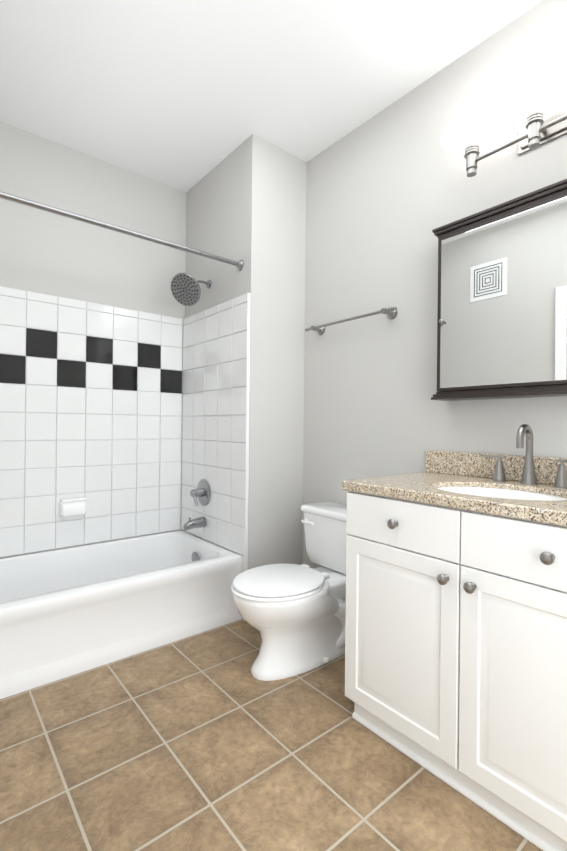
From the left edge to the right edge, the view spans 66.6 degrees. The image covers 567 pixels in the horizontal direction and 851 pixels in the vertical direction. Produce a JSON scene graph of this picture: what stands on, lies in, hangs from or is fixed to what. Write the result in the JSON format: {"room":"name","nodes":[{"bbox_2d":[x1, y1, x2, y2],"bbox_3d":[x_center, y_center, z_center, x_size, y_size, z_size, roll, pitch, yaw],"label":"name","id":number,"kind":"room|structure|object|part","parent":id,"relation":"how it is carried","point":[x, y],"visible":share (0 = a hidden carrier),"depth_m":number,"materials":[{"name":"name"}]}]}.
{"room":"bathroom","nodes":[
{"label":"bathroom","id":0,"kind":"room"},
{"bbox_2d":[0,122,185,557],"bbox_3d":[-1.393,-0.284,2.565,1.690,2.740,0.120,1,0,-39],"label":"wall","id":1,"kind":"structure","parent":0,"point":[45,252],"depth_m":2.63,"materials":[{"name":"paint"}]},
{"bbox_2d":[0,286,183,557],"bbox_3d":[-1.306,-0.016,2.552,1.567,1.481,0.013,1,0,-39],"label":"wall tile","id":2,"kind":"structure","parent":1,"relation":"attached to","point":[91,402],"depth_m":2.63,"materials":[{"name":"white tile"}]},
{"bbox_2d":[59,497,86,516],"bbox_3d":[-1.244,0.485,2.561,0.148,0.104,0.058,1,0,-39],"label":"soap dish","id":3,"kind":"object","parent":2,"relation":"attached to","point":[72,506],"visible":0.98,"depth_m":2.54,"materials":[{"name":"white ceramic"}]},
{"bbox_2d":[185,134,305,569],"bbox_3d":[-0.279,-0.273,2.957,0.530,2.740,0.930,1,0,-39],"label":"wall","id":4,"kind":"structure","parent":0,"point":[246,201],"depth_m":2.57,"materials":[{"name":"paint"}]},
{"bbox_2d":[171,272,210,305],"bbox_3d":[-0.551,-0.841,2.673,0.259,0.202,0.183,1,0,-39],"label":"shower head","id":5,"kind":"object","parent":4,"relation":"attached to","point":[185,289],"visible":1,"depth_m":2.63},
{"bbox_2d":[181,293,250,620],"bbox_3d":[-0.457,0.173,2.733,0.020,1.842,0.804,1,0,-39],"label":"wall tiles","id":6,"kind":"structure","parent":4,"relation":"attached to","point":[216,396],"depth_m":2.64,"materials":[{"name":"white tile"}]},
{"bbox_2d":[183,517,205,529],"bbox_3d":[-0.565,0.617,2.736,0.135,0.075,0.066,1,0,-39],"label":"tub spout","id":7,"kind":"object","parent":6,"relation":"attached to","point":[199,522],"visible":1,"depth_m":2.71,"materials":[{"name":"grey metal"}]},
{"bbox_2d":[190,479,210,505],"bbox_3d":[-0.546,0.429,2.750,0.092,0.172,0.172,1,0,-39],"label":"tub valve","id":8,"kind":"object","parent":6,"relation":"attached to","point":[202,492],"visible":1,"depth_m":2.74,"materials":[{"name":"grey metal"}]},
{"bbox_2d":[0,0,541,191],"bbox_3d":[0.006,-1.690,1.299,2.220,0.100,3.835,1,0,-39],"label":"ceiling","id":9,"kind":"structure","parent":0,"point":[184,95],"depth_m":1.99,"materials":[{"name":"paint"}]},
{"bbox_2d":[0,619,542,850],"bbox_3d":[-0.024,1.149,1.298,2.220,0.100,3.835,1,0,-39],"label":"floor","id":10,"kind":"structure","parent":0,"point":[205,741],"depth_m":1.38,"materials":[{"name":"tile"}]},
{"bbox_2d":[0,530,241,698],"bbox_3d":[-1.075,0.909,2.256,1.566,0.360,0.773,1,0,-39],"label":"bathtub","id":11,"kind":"object","parent":10,"relation":"on","point":[68,612],"visible":0.9,"depth_m":2.14,"materials":[{"name":"white ceramic"}]},
{"bbox_2d":[231,501,347,680],"bbox_3d":[0.104,0.767,2.070,0.783,0.666,0.496,1,0,-39],"label":"toilet","id":12,"kind":"object","parent":10,"relation":"on","point":[294,615],"visible":0.9,"depth_m":1.94,"materials":[{"name":"white ceramic"}]},
{"bbox_3d":[-0.016,0.707,1.970,0.469,0.037,0.378,1,0,-39],"label":"seat","id":13,"kind":"part","parent":12,"relation":"part of","materials":[{"name":"white plastic"}]},
{"bbox_3d":[0.314,0.591,2.241,0.245,0.309,0.496,1,0,-39],"label":"tank","id":14,"kind":"part","parent":12,"relation":"part of","materials":[{"name":"white ceramic"}]},
{"bbox_2d":[342,424,566,850],"bbox_3d":[0.743,0.550,1.448,0.611,1.114,0.970,1,0,-39],"label":"bathroom vanity","id":15,"kind":"object","parent":10,"relation":"on","point":[456,630],"visible":1,"depth_m":1.29,"materials":[{"name":"white wood"}]},
{"bbox_3d":[0.516,0.399,1.270,0.032,0.166,0.503,1,0,-39],"label":"knob","id":16,"kind":"part","parent":15,"relation":"part of","materials":[{"name":"silver metal"}]},
{"bbox_2d":[438,487,566,500],"bbox_3d":[0.717,0.303,1.444,0.412,0.139,0.486,1,0,-39],"label":"basin","id":17,"kind":"object","parent":15,"relation":"in","point":[519,493],"depth_m":1.55,"materials":[{"name":"white ceramic"}]},
{"bbox_2d":[482,424,566,487],"bbox_3d":[0.886,0.106,1.581,0.122,0.222,0.341,1,0,-39],"label":"faucet","id":18,"kind":"object","parent":15,"relation":"on","point":[529,480],"depth_m":1.59,"materials":[{"name":"silver metal"}]},
{"bbox_2d":[302,0,566,599],"bbox_3d":[1.097,-0.259,1.606,0.120,2.740,2.905,1,0,-39],"label":"wall","id":19,"kind":"structure","parent":0,"point":[390,188],"depth_m":2.13,"materials":[{"name":"paint"}]},
{"bbox_2d":[305,306,396,334],"bbox_3d":[0.356,-0.568,2.350,0.083,0.060,0.652,1,0,-39],"label":"towel rail","id":20,"kind":"object","parent":19,"relation":"attached to","point":[391,312],"visible":1,"depth_m":2.26,"materials":[{"name":"silver metal"}]},
{"bbox_2d":[431,179,566,400],"bbox_3d":[1.003,-0.475,1.518,0.138,0.734,1.000,1,0,-39],"label":"mirror","id":21,"kind":"object","parent":19,"relation":"attached to","point":[502,306],"visible":1,"depth_m":1.64,"materials":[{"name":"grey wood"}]},
{"bbox_2d":[441,73,566,176],"bbox_3d":[0.906,-1.098,1.549,0.259,0.204,0.690,1,0,-39],"label":"sconce","id":22,"kind":"object","parent":19,"relation":"attached to","point":[534,108],"visible":1,"depth_m":1.58,"materials":[{"name":"white glass"}]},
{"bbox_3d":[-0.782,-0.279,0.585,0.120,2.740,3.715,1,0,-39],"label":"wall","id":23,"kind":"structure","parent":0,"visible":0},
{"bbox_2d":[0,191,243,269],"bbox_3d":[-0.854,-0.939,2.012,1.568,0.060,0.060,1,0,-39],"label":"curtain rod","id":24,"kind":"object","parent":23,"relation":"attached to","point":[239,264],"visible":1,"depth_m":2.04,"materials":[{"name":"grey metal"}]}
]}

